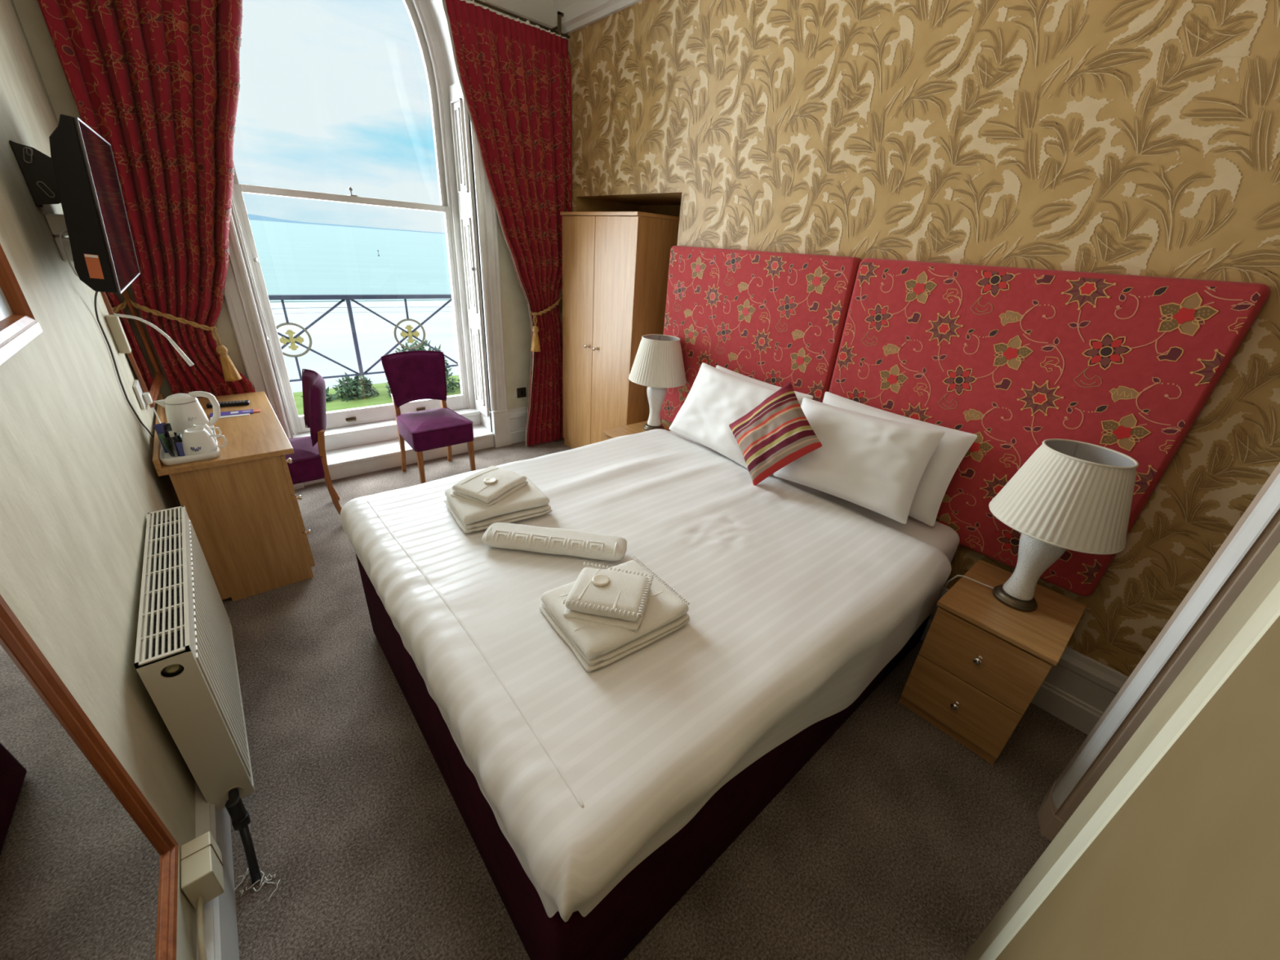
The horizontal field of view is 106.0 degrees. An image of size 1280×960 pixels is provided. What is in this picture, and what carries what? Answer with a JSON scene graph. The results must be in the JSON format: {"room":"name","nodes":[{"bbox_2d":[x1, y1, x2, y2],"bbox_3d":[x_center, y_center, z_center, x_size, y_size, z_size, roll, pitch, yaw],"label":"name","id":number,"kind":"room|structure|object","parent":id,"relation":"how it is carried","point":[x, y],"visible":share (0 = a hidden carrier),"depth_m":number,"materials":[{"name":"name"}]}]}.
{"room":"hotel room","nodes":[
{"label":"hotel room","id":0,"kind":"room"},
{"bbox_2d":[0,0,196,959],"bbox_3d":[-1.044,-0.420,0.480,0.120,3.500,5.500,-17,33,-36],"label":"wall","id":1,"kind":"structure","parent":0,"point":[80,482],"depth_m":1.20,"materials":[{"name":"beige paint"}]},
{"bbox_2d":[0,244,42,365],"bbox_3d":[-1.223,-0.431,0.846,0.028,0.420,0.530,-17,33,-36],"label":"framed picture","id":2,"kind":"object","parent":1,"relation":"attached to","point":[19,327],"visible":1,"depth_m":1.04,"materials":[{"name":"beige wood"}]},
{"bbox_2d":[0,286,13,320],"bbox_3d":[-1.232,-0.439,0.834,0.003,0.360,0.470,-17,33,-36],"label":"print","id":3,"kind":"object","parent":2,"relation":"on","point":[6,292],"depth_m":1.05},
{"bbox_2d":[8,140,61,207],"bbox_3d":[-1.859,-0.950,1.509,0.087,0.172,0.079,-17,33,-37],"label":"wall bracket","id":4,"kind":"object","parent":1,"relation":"attached to","point":[36,166],"visible":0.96,"depth_m":1.48,"materials":[{"name":"black metal"}]},
{"bbox_2d":[48,114,140,293],"bbox_3d":[-1.802,-0.900,1.600,0.125,0.453,0.733,-16,32,-36],"label":"television","id":5,"kind":"object","parent":4,"relation":"attached to","point":[104,258],"visible":1,"depth_m":1.39,"materials":[{"name":"black plastic"}]},
{"bbox_2d":[93,291,154,437],"bbox_3d":[-2.022,-0.453,1.911,0.082,0.694,0.305,-17,33,-37],"label":"cable","id":6,"kind":"object","parent":5,"relation":"hanging from","point":[96,292],"visible":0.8,"depth_m":1.87,"materials":[{"name":"grey plastic"}]},
{"bbox_2d":[44,213,78,276],"bbox_3d":[-1.875,-0.759,1.582,0.058,0.199,0.182,-17,33,-37],"label":"power adapter","id":7,"kind":"object","parent":1,"relation":"attached to","point":[56,222],"visible":0.5,"depth_m":1.57,"materials":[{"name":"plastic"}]},
{"bbox_2d":[0,594,177,959],"bbox_3d":[-0.537,0.467,0.296,0.031,1.150,1.243,-18,34,-35],"label":"mirror","id":8,"kind":"object","parent":1,"relation":"attached to","point":[89,868],"visible":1,"depth_m":0.70,"materials":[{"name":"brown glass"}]},
{"bbox_2d":[100,288,164,407],"bbox_3d":[-2.447,-0.746,2.309,0.040,0.660,0.600,-16,32,-35],"label":"wall mirror","id":9,"kind":"object","parent":1,"relation":"attached to","point":[142,357],"visible":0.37,"depth_m":2.36,"materials":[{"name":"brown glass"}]},
{"bbox_2d":[105,291,157,392],"bbox_3d":[-2.452,-0.744,2.305,0.003,0.582,0.522,-18,33,-34],"label":"mirror glass","id":10,"kind":"object","parent":9,"relation":"on","point":[141,350],"depth_m":2.38,"materials":[{"name":"white"}]},
{"bbox_2d":[133,379,152,409],"bbox_3d":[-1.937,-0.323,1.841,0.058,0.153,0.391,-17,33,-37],"label":"wall socket","id":11,"kind":"object","parent":1,"relation":"attached to","point":[144,399],"depth_m":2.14,"materials":[{"name":"white plastic"}]},
{"bbox_2d":[105,313,194,366],"bbox_3d":[-2.114,-0.600,2.088,0.220,0.239,0.055,-17,33,-37],"label":"reading lamp","id":12,"kind":"object","parent":1,"relation":"attached to","point":[113,322],"visible":1,"depth_m":2.02,"materials":[{"name":"beige plastic"}]},
{"bbox_2d":[151,407,160,423],"bbox_3d":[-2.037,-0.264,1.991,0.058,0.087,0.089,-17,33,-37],"label":"cable","id":13,"kind":"object","parent":1,"relation":"attached to","point":[153,409],"depth_m":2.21,"materials":[{"name":"white plastic"}]},
{"bbox_2d":[134,505,261,884],"bbox_3d":[-1.379,0.613,1.529,0.100,0.705,1.052,-17,33,-37],"label":"radiator","id":14,"kind":"object","parent":1,"relation":"attached to","point":[185,660],"visible":1,"depth_m":1.34,"materials":[{"name":"white metal"}]},
{"bbox_2d":[134,505,191,669],"bbox_3d":[-1.416,0.268,1.438,0.098,0.012,0.857,-17,33,-37],"label":"grille","id":15,"kind":"object","parent":14,"relation":"attached to","point":[140,663],"depth_m":1.34,"materials":[{"name":"metal"}]},
{"bbox_2d":[180,831,224,959],"bbox_3d":[-0.994,0.961,1.102,0.056,0.116,0.254,-17,33,-37],"label":"junction box","id":16,"kind":"object","parent":1,"relation":"attached to","point":[201,858],"visible":1,"depth_m":1.11,"materials":[{"name":"beige plastic"}]},
{"bbox_2d":[195,781,239,959],"bbox_3d":[-1.048,1.079,1.196,0.034,0.185,5.355,-17,33,-36],"label":"baseboard","id":17,"kind":"structure","parent":1,"relation":"attached to","point":[220,926],"depth_m":1.25,"materials":[{"name":"white paint"}]},
{"bbox_2d":[12,0,560,409],"bbox_3d":[-1.715,-1.698,3.025,2.858,3.500,0.001,-17,33,-37],"label":"wall","id":18,"kind":"structure","parent":0,"point":[517,327],"depth_m":2.87,"materials":[{"name":"beige paint"}]},
{"bbox_2d":[223,0,569,489],"bbox_3d":[-1.786,-1.840,3.231,2.585,3.568,0.798,-17,33,-37],"label":"window","id":19,"kind":"structure","parent":18,"relation":"in","point":[358,441],"depth_m":3.49,"materials":[{"name":"white paint"}]},
{"bbox_2d":[37,0,255,398],"bbox_3d":[-2.228,-1.254,2.649,0.918,2.937,0.150,-17,33,-37],"label":"curtain","id":20,"kind":"object","parent":19,"relation":"hanging from","point":[158,81],"visible":0.77,"depth_m":2.35,"materials":[{"name":"red fabric"}]},
{"bbox_2d":[129,299,241,381],"bbox_3d":[-2.468,-0.756,2.632,0.364,0.438,0.154,-17,33,-37],"label":"tieback","id":21,"kind":"object","parent":20,"relation":"attached to","point":[230,372],"visible":0.98,"depth_m":2.69,"materials":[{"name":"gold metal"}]},
{"bbox_2d":[231,195,294,438],"bbox_3d":[-2.351,-1.288,2.872,0.030,2.288,0.235,-17,33,-37],"label":"shutter","id":22,"kind":"object","parent":19,"relation":"attached to","point":[233,212],"depth_m":2.91,"materials":[{"name":"white paint"}]},
{"bbox_2d":[448,81,488,416],"bbox_3d":[-1.303,-1.613,3.706,0.030,2.288,0.235,-17,33,-37],"label":"shutter","id":23,"kind":"object","parent":19,"relation":"attached to","point":[478,387],"depth_m":3.62,"materials":[{"name":"white paint"}]},
{"bbox_2d":[442,0,572,447],"bbox_3d":[-0.902,-1.609,3.637,0.868,2.893,0.129,-17,33,-37],"label":"curtain","id":24,"kind":"object","parent":19,"relation":"hanging from","point":[514,75],"visible":0.94,"depth_m":3.34,"materials":[{"name":"red fabric"}]},
{"bbox_2d":[530,292,562,351],"bbox_3d":[-0.743,-1.312,3.943,0.399,0.463,0.186,-17,33,-37],"label":"tieback","id":25,"kind":"object","parent":24,"relation":"attached to","point":[535,347],"visible":0.92,"depth_m":3.85,"materials":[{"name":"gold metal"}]},
{"bbox_2d":[507,406,528,444],"bbox_3d":[-1.757,-0.275,3.749,2.678,0.310,0.030,-17,33,-37],"label":"baseboard","id":26,"kind":"structure","parent":18,"relation":"attached to","point":[517,416],"depth_m":4.28,"materials":[{"name":"white paint"}]},
{"bbox_2d":[483,0,556,35],"bbox_3d":[-1.484,-2.975,2.335,2.698,0.575,0.276,-17,33,-37],"label":"trim","id":27,"kind":"structure","parent":18,"relation":"attached to","point":[540,11],"depth_m":3.17,"materials":[{"name":"white paint"}]},
{"bbox_2d":[516,386,526,398],"bbox_3d":[-1.031,-0.760,4.196,0.085,0.085,0.014,-17,33,-37],"label":"wall switch","id":28,"kind":"object","parent":18,"relation":"attached to","point":[521,392],"visible":1,"depth_m":4.19,"materials":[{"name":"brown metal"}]},
{"bbox_2d":[222,438,1088,959],"bbox_3d":[0.201,0.787,2.203,3.800,0.001,5.500,-17,33,-37],"label":"floor","id":29,"kind":"structure","parent":0,"point":[895,840],"depth_m":1.53,"materials":[{"name":"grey carpet"}]},
{"bbox_2d":[152,391,315,601],"bbox_3d":[-2.136,0.013,2.576,0.461,0.760,1.066,-17,33,-37],"label":"desk","id":30,"kind":"object","parent":29,"relation":"on","point":[241,504],"visible":0.94,"depth_m":2.24,"materials":[{"name":"brown wood"}]},
{"bbox_2d":[159,425,219,465],"bbox_3d":[-2.005,-0.161,2.147,0.187,0.032,0.397,-17,33,-37],"label":"tray","id":31,"kind":"object","parent":30,"relation":"on","point":[165,458],"visible":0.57,"depth_m":2.02,"materials":[{"name":"white plastic"}]},
{"bbox_2d":[153,422,168,453],"bbox_3d":[-2.023,-0.179,2.055,0.021,0.129,0.043,13,27,17],"label":"sachet","id":32,"kind":"object","parent":31,"relation":"on","point":[158,428],"visible":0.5,"depth_m":2.04,"materials":[{"name":"blue paper"}]},
{"bbox_2d":[163,432,182,457],"bbox_3d":[-1.969,-0.149,2.038,0.066,0.088,0.066,-17,33,-37],"label":"drinking glass","id":33,"kind":"object","parent":31,"relation":"on","point":[170,442],"visible":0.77,"depth_m":2.02,"materials":[{"name":"clear glass"}]},
{"bbox_2d":[158,433,169,454],"bbox_3d":[-1.977,-0.149,2.011,0.016,0.099,0.028,22,31,32],"label":"sachet","id":34,"kind":"object","parent":33,"relation":"in","point":[162,436],"visible":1,"depth_m":1.99,"materials":[{"name":"green paper"}]},
{"bbox_2d":[162,422,172,437],"bbox_3d":[-1.974,-0.177,2.024,0.016,0.129,0.030,16,28,22],"label":"sachet","id":35,"kind":"object","parent":33,"relation":"in","point":[166,427],"visible":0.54,"depth_m":2.00,"materials":[{"name":"black paper"}]},
{"bbox_2d":[168,431,174,437],"bbox_3d":[-1.961,-0.158,2.030,0.012,0.103,0.016,26,33,37],"label":"sachet","id":36,"kind":"object","parent":33,"relation":"in","point":[171,433],"visible":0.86,"depth_m":2.01,"materials":[{"name":"white paper"}]},
{"bbox_2d":[176,431,182,437],"bbox_3d":[-1.953,-0.161,2.047,0.031,0.096,0.011,-17,33,-37],"label":"sachet","id":37,"kind":"object","parent":33,"relation":"in","point":[178,433],"visible":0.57,"depth_m":2.03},
{"bbox_2d":[175,441,185,456],"bbox_3d":[-1.927,-0.127,2.034,0.029,0.069,0.040,19,29,27],"label":"sachet","id":38,"kind":"object","parent":31,"relation":"on","point":[180,446],"visible":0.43,"depth_m":2.02,"materials":[{"name":"blue paper"}]},
{"bbox_2d":[153,391,220,438],"bbox_3d":[-2.038,-0.295,2.190,0.212,0.209,0.150,-17,33,-37],"label":"kettle","id":39,"kind":"object","parent":31,"relation":"on","point":[183,411],"visible":0.72,"depth_m":2.14,"materials":[{"name":"white plastic"}]},
{"bbox_2d":[182,426,227,455],"bbox_3d":[-1.875,-0.168,2.072,0.156,0.105,0.119,-12,30,-30],"label":"teacup","id":40,"kind":"object","parent":31,"relation":"on","point":[197,440],"visible":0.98,"depth_m":2.04,"materials":[{"name":"white ceramic"}]},
{"bbox_2d":[193,422,222,442],"bbox_3d":[-1.940,-0.209,2.160,0.078,0.094,0.111,13,27,17],"label":"teacup","id":41,"kind":"object","parent":31,"relation":"on","point":[204,425],"visible":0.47,"depth_m":2.14,"materials":[{"name":"white ceramic"}]},
{"bbox_2d":[206,400,249,408],"bbox_3d":[-2.270,-0.420,2.658,0.185,0.020,0.048,-11,30,-28],"label":"remote control","id":42,"kind":"object","parent":30,"relation":"on","point":[232,403],"visible":0.93,"depth_m":2.65,"materials":[{"name":"black plastic"}]},
{"bbox_2d":[208,408,260,418],"bbox_3d":[-2.140,-0.350,2.549,0.210,0.006,0.090,-14,31,-32],"label":"leaflet","id":43,"kind":"object","parent":30,"relation":"on","point":[243,412],"visible":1,"depth_m":2.55,"materials":[{"name":"blue paper"}]},
{"bbox_2d":[234,868,279,901],"bbox_3d":[-1.062,1.110,1.327,0.109,0.015,0.144,-17,33,-37],"label":"thread","id":44,"kind":"object","parent":29,"relation":"on","point":[244,877],"visible":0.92,"depth_m":1.33,"materials":[{"name":"white"}]},
{"bbox_2d":[284,368,342,515],"bbox_3d":[-2.057,-0.158,2.803,0.529,0.880,0.428,-15,32,-34],"label":"dining chair","id":45,"kind":"object","parent":29,"relation":"on","point":[309,462],"visible":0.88,"depth_m":2.74,"materials":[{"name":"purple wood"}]},
{"bbox_2d":[381,350,475,484],"bbox_3d":[-1.505,-0.436,3.462,0.428,0.880,0.529,-18,34,-38],"label":"dining chair","id":46,"kind":"object","parent":29,"relation":"on","point":[416,375],"visible":0.99,"depth_m":3.41,"materials":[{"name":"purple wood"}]},
{"bbox_2d":[560,211,679,448],"bbox_3d":[-0.153,-1.054,3.833,0.593,1.848,0.894,-17,33,-37],"label":"wardrobe","id":47,"kind":"object","parent":29,"relation":"on","point":[615,264],"visible":0.81,"depth_m":3.48,"materials":[{"name":"brown wood"}]},
{"bbox_2d":[601,421,671,440],"bbox_3d":[0.015,-0.065,3.309,0.485,0.548,0.364,-17,33,-37],"label":"nightstand","id":48,"kind":"object","parent":29,"relation":"on","point":[637,428],"visible":0.07,"depth_m":3.21,"materials":[{"name":"brown wood"}]},
{"bbox_2d":[628,333,686,431],"bbox_3d":[0.113,-0.620,3.144,0.378,0.604,0.378,13,27,17],"label":"table lamp","id":49,"kind":"object","parent":48,"relation":"on","point":[658,365],"visible":0.99,"depth_m":2.98,"materials":[{"name":"white fabric"}]},
{"bbox_2d":[353,430,959,959],"bbox_3d":[0.097,0.447,2.123,2.045,0.643,1.602,-17,33,-37],"label":"double bed","id":50,"kind":"object","parent":29,"relation":"on","point":[642,899],"visible":0.29,"depth_m":1.30,"materials":[{"name":"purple fabric"}]},
{"bbox_2d":[340,428,951,921],"bbox_3d":[-0.012,0.339,1.957,1.779,0.401,1.714,-17,33,-37],"label":"duvet","id":51,"kind":"object","parent":50,"relation":"on","point":[798,598],"visible":0.88,"depth_m":1.38,"materials":[{"name":"white fabric"}]},
{"bbox_2d":[444,473,551,533],"bbox_3d":[-0.559,0.076,1.889,0.343,0.075,0.290,-13,31,-32],"label":"bath towel","id":52,"kind":"object","parent":51,"relation":"on","point":[529,501],"visible":0.73,"depth_m":1.80,"materials":[{"name":"white fabric"}]},
{"bbox_2d":[449,466,528,506],"bbox_3d":[-0.582,0.018,1.880,0.200,0.060,0.242,17,28,21],"label":"towel","id":53,"kind":"object","parent":52,"relation":"on","point":[473,488],"visible":0.96,"depth_m":1.82,"materials":[{"name":"white fabric"}]},
{"bbox_2d":[483,476,497,484],"bbox_3d":[-0.573,0.002,1.844,0.050,0.008,0.050,19,29,27],"label":"soap","id":54,"kind":"object","parent":53,"relation":"on","point":[491,480],"visible":1,"depth_m":1.84,"materials":[{"name":"beige"}]},
{"bbox_2d":[481,522,626,560],"bbox_3d":[-0.292,0.210,1.663,0.499,0.062,0.118,6,26,4],"label":"rolled towel","id":55,"kind":"object","parent":51,"relation":"on","point":[560,541],"visible":1,"depth_m":1.62,"materials":[{"name":"white fabric"}]},
{"bbox_2d":[538,555,689,671],"bbox_3d":[-0.072,0.362,1.382,0.348,0.064,0.299,-15,31,-34],"label":"bath towel","id":56,"kind":"object","parent":51,"relation":"on","point":[596,646],"visible":0.73,"depth_m":1.30,"materials":[{"name":"white fabric"}]},
{"bbox_2d":[563,561,653,631],"bbox_3d":[-0.085,0.319,1.344,0.218,0.060,0.188,8,26,9],"label":"towel","id":57,"kind":"object","parent":56,"relation":"on","point":[622,603],"visible":0.98,"depth_m":1.29,"materials":[{"name":"white fabric"}]},
{"bbox_2d":[591,574,609,586],"bbox_3d":[-0.109,0.280,1.345,0.050,0.008,0.050,5,26,2],"label":"soap","id":58,"kind":"object","parent":57,"relation":"on","point":[598,580],"visible":1,"depth_m":1.34,"materials":[{"name":"beige"}]},
{"bbox_2d":[669,362,797,468],"bbox_3d":[0.468,-0.351,2.570,0.348,0.478,0.670,-16,32,-36],"label":"pillow","id":59,"kind":"object","parent":51,"relation":"on","point":[717,398],"visible":0.71,"depth_m":2.54,"materials":[{"name":"white fabric"}]},
{"bbox_2d":[728,382,822,485],"bbox_3d":[0.605,-0.208,2.212,0.298,0.524,0.514,-7,28,-22],"label":"striped cushion","id":60,"kind":"object","parent":51,"relation":"on","point":[777,432],"visible":1,"depth_m":2.15,"materials":[{"name":"multicoloured fabric"}]},
{"bbox_2d":[773,397,945,524],"bbox_3d":[0.927,-0.107,2.121,0.312,0.448,0.629,-20,35,-40],"label":"pillow","id":61,"kind":"object","parent":51,"relation":"on","point":[877,464],"visible":0.89,"depth_m":2.02,"materials":[{"name":"white fabric"}]},
{"bbox_2d":[715,364,813,405],"bbox_3d":[0.602,-0.375,2.668,0.241,0.419,0.659,-17,33,-37],"label":"pillow","id":62,"kind":"object","parent":50,"relation":"on","point":[800,395],"visible":0.03,"depth_m":2.59,"materials":[{"name":"white fabric"}]},
{"bbox_2d":[822,391,977,526],"bbox_3d":[1.071,-0.118,2.192,0.248,0.443,0.677,-18,33,-38],"label":"pillow","id":63,"kind":"object","parent":50,"relation":"on","point":[953,446],"visible":0.27,"depth_m":2.00,"materials":[{"name":"white fabric"}]},
{"bbox_2d":[898,559,1086,764],"bbox_3d":[1.368,0.708,1.912,0.485,0.548,0.364,-17,33,-37],"label":"nightstand","id":64,"kind":"object","parent":29,"relation":"on","point":[981,661],"visible":0.99,"depth_m":1.76,"materials":[{"name":"brown wood"}]},
{"bbox_2d":[937,438,1138,611],"bbox_3d":[1.418,0.230,1.721,0.378,0.724,0.402,-17,33,-37],"label":"table lamp","id":65,"kind":"object","parent":64,"relation":"on","point":[1071,495],"visible":1,"depth_m":1.55,"materials":[{"name":"white fabric"}]},
{"bbox_2d":[1036,462,1279,841],"bbox_3d":[1.549,-0.384,0.823,0.157,3.480,0.221,-17,33,-37],"label":"trim","id":66,"kind":"structure","parent":29,"relation":"on","point":[1051,820],"depth_m":1.27,"materials":[{"name":"beige paint"}]},
{"bbox_2d":[560,0,1279,676],"bbox_3d":[1.193,-1.188,2.411,0.622,3.500,5.755,-17,33,-37],"label":"wall","id":67,"kind":"structure","parent":0,"point":[1128,137],"depth_m":1.78,"materials":[{"name":"gold paper"}]},
{"bbox_2d":[552,0,642,36],"bbox_3d":[1.009,-2.301,1.317,0.460,0.575,5.355,-17,33,-37],"label":"trim","id":68,"kind":"structure","parent":67,"relation":"attached to","point":[578,14],"depth_m":3.08,"materials":[{"name":"white paint"}]},
{"bbox_2d":[660,245,862,422],"bbox_3d":[0.561,-0.728,2.821,0.058,1.113,1.226,-17,33,-37],"label":"headboard","id":69,"kind":"object","parent":67,"relation":"attached to","point":[779,319],"visible":0.71,"depth_m":2.61,"materials":[{"name":"red fabric"}]},
{"bbox_2d":[920,586,1128,734],"bbox_3d":[0.971,0.396,2.774,0.030,0.310,5.355,-17,33,-37],"label":"baseboard","id":70,"kind":"structure","parent":67,"relation":"attached to","point":[1077,691],"depth_m":1.94,"materials":[{"name":"white paint"}]},
{"bbox_2d":[828,257,1271,595],"bbox_3d":[1.356,-0.274,2.000,0.058,1.113,1.218,-17,33,-37],"label":"headboard","id":71,"kind":"object","parent":67,"relation":"attached to","point":[1015,359],"visible":0.67,"depth_m":1.79,"materials":[{"name":"red fabric"}]},
{"bbox_2d":[995,615,1279,959],"bbox_3d":[0.364,-0.070,-0.030,1.150,3.500,0.140,-17,33,-37],"label":"door","id":72,"kind":"structure","parent":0,"point":[1188,868],"depth_m":0.48,"materials":[{"name":"beige paint"}]},
{"bbox_2d":[961,542,1279,959],"bbox_3d":[0.909,-0.227,0.401,0.175,3.480,0.148,-17,33,-37],"label":"trim","id":73,"kind":"structure","parent":72,"relation":"attached to","point":[1268,575],"depth_m":0.79,"materials":[{"name":"beige paint"}]},
{"bbox_2d":[978,580,1279,959],"bbox_3d":[0.836,-0.200,0.334,0.100,3.480,0.172,-17,33,-37],"label":"door frame","id":74,"kind":"structure","parent":72,"relation":"attached to","point":[1268,611],"depth_m":0.69,"materials":[{"name":"beige paint"}]},
{"label":"outside","id":75,"kind":"structure","parent":0,"visible":0},
{"bbox_2d":[247,213,444,233],"bbox_3d":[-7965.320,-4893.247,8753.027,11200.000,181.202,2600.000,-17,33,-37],"label":"hills","id":76,"kind":"structure","parent":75,"point":[255,217],"depth_m":8883.94,"materials":[{"name":"blue"}]},
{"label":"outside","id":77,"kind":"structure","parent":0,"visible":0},
{"bbox_2d":[293,374,461,415],"bbox_3d":[-9.298,4.186,13.315,120.000,9.000,15.900,-17,33,-37],"label":"lawn","id":78,"kind":"structure","parent":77,"point":[384,397],"depth_m":17.45,"materials":[{"name":"green plant"}]},
{"bbox_2d":[300,386,335,401],"bbox_3d":[-11.323,-2.942,17.128,1.187,0.720,1.076,-17,33,-37],"label":"shrub","id":79,"kind":"object","parent":78,"relation":"on","point":[329,396],"visible":0.21,"depth_m":17.24,"materials":[{"name":"green plant"}]},
{"bbox_2d":[331,372,379,401],"bbox_3d":[-10.471,-3.333,17.621,1.622,1.213,1.385,-17,33,-37],"label":"shrub","id":80,"kind":"object","parent":78,"relation":"on","point":[356,387],"visible":0.98,"depth_m":17.47,"materials":[{"name":"green plant"}]},
{"bbox_2d":[383,338,458,397],"bbox_3d":[-8.397,-4.241,18.431,2.775,2.333,2.192,-17,33,-37],"label":"shrub","id":81,"kind":"object","parent":78,"relation":"on","point":[451,383],"visible":0.1,"depth_m":18.38,"materials":[{"name":"green plant"}]},
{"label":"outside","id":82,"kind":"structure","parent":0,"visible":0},
{"bbox_2d":[248,219,451,302],"bbox_3d":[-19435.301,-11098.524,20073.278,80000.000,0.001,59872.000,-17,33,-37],"label":"sea","id":83,"kind":"structure","parent":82,"point":[295,258],"depth_m":242.75,"materials":[{"name":"blue liquid"}]},
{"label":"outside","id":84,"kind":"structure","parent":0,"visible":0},
{"bbox_2d":[271,298,453,314],"bbox_3d":[-66.676,-36.358,100.931,438.000,0.001,23.535,-17,33,-37],"label":"surf","id":85,"kind":"structure","parent":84,"point":[410,299],"depth_m":103.98,"materials":[{"name":"grey liquid"}]},
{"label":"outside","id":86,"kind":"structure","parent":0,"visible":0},
{"bbox_2d":[270,300,459,392],"bbox_3d":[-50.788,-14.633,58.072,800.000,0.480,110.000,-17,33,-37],"label":"beach","id":87,"kind":"structure","parent":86,"point":[331,336],"depth_m":77.52},
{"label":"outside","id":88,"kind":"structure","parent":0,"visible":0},
{"bbox_3d":[-2.364,-0.383,4.307,4.200,0.060,0.590,-17,33,-37],"label":"balcony","id":89,"kind":"object","parent":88,"visible":0},
{"bbox_2d":[267,293,458,382],"bbox_3d":[-2.399,-1.001,4.192,3.700,1.146,0.042,-17,33,-37],"label":"balcony railing","id":90,"kind":"object","parent":89,"relation":"on","point":[285,340],"visible":0.41,"depth_m":4.03,"materials":[{"name":"dark blue-grey painted metal"},{"name":"gold paint"}]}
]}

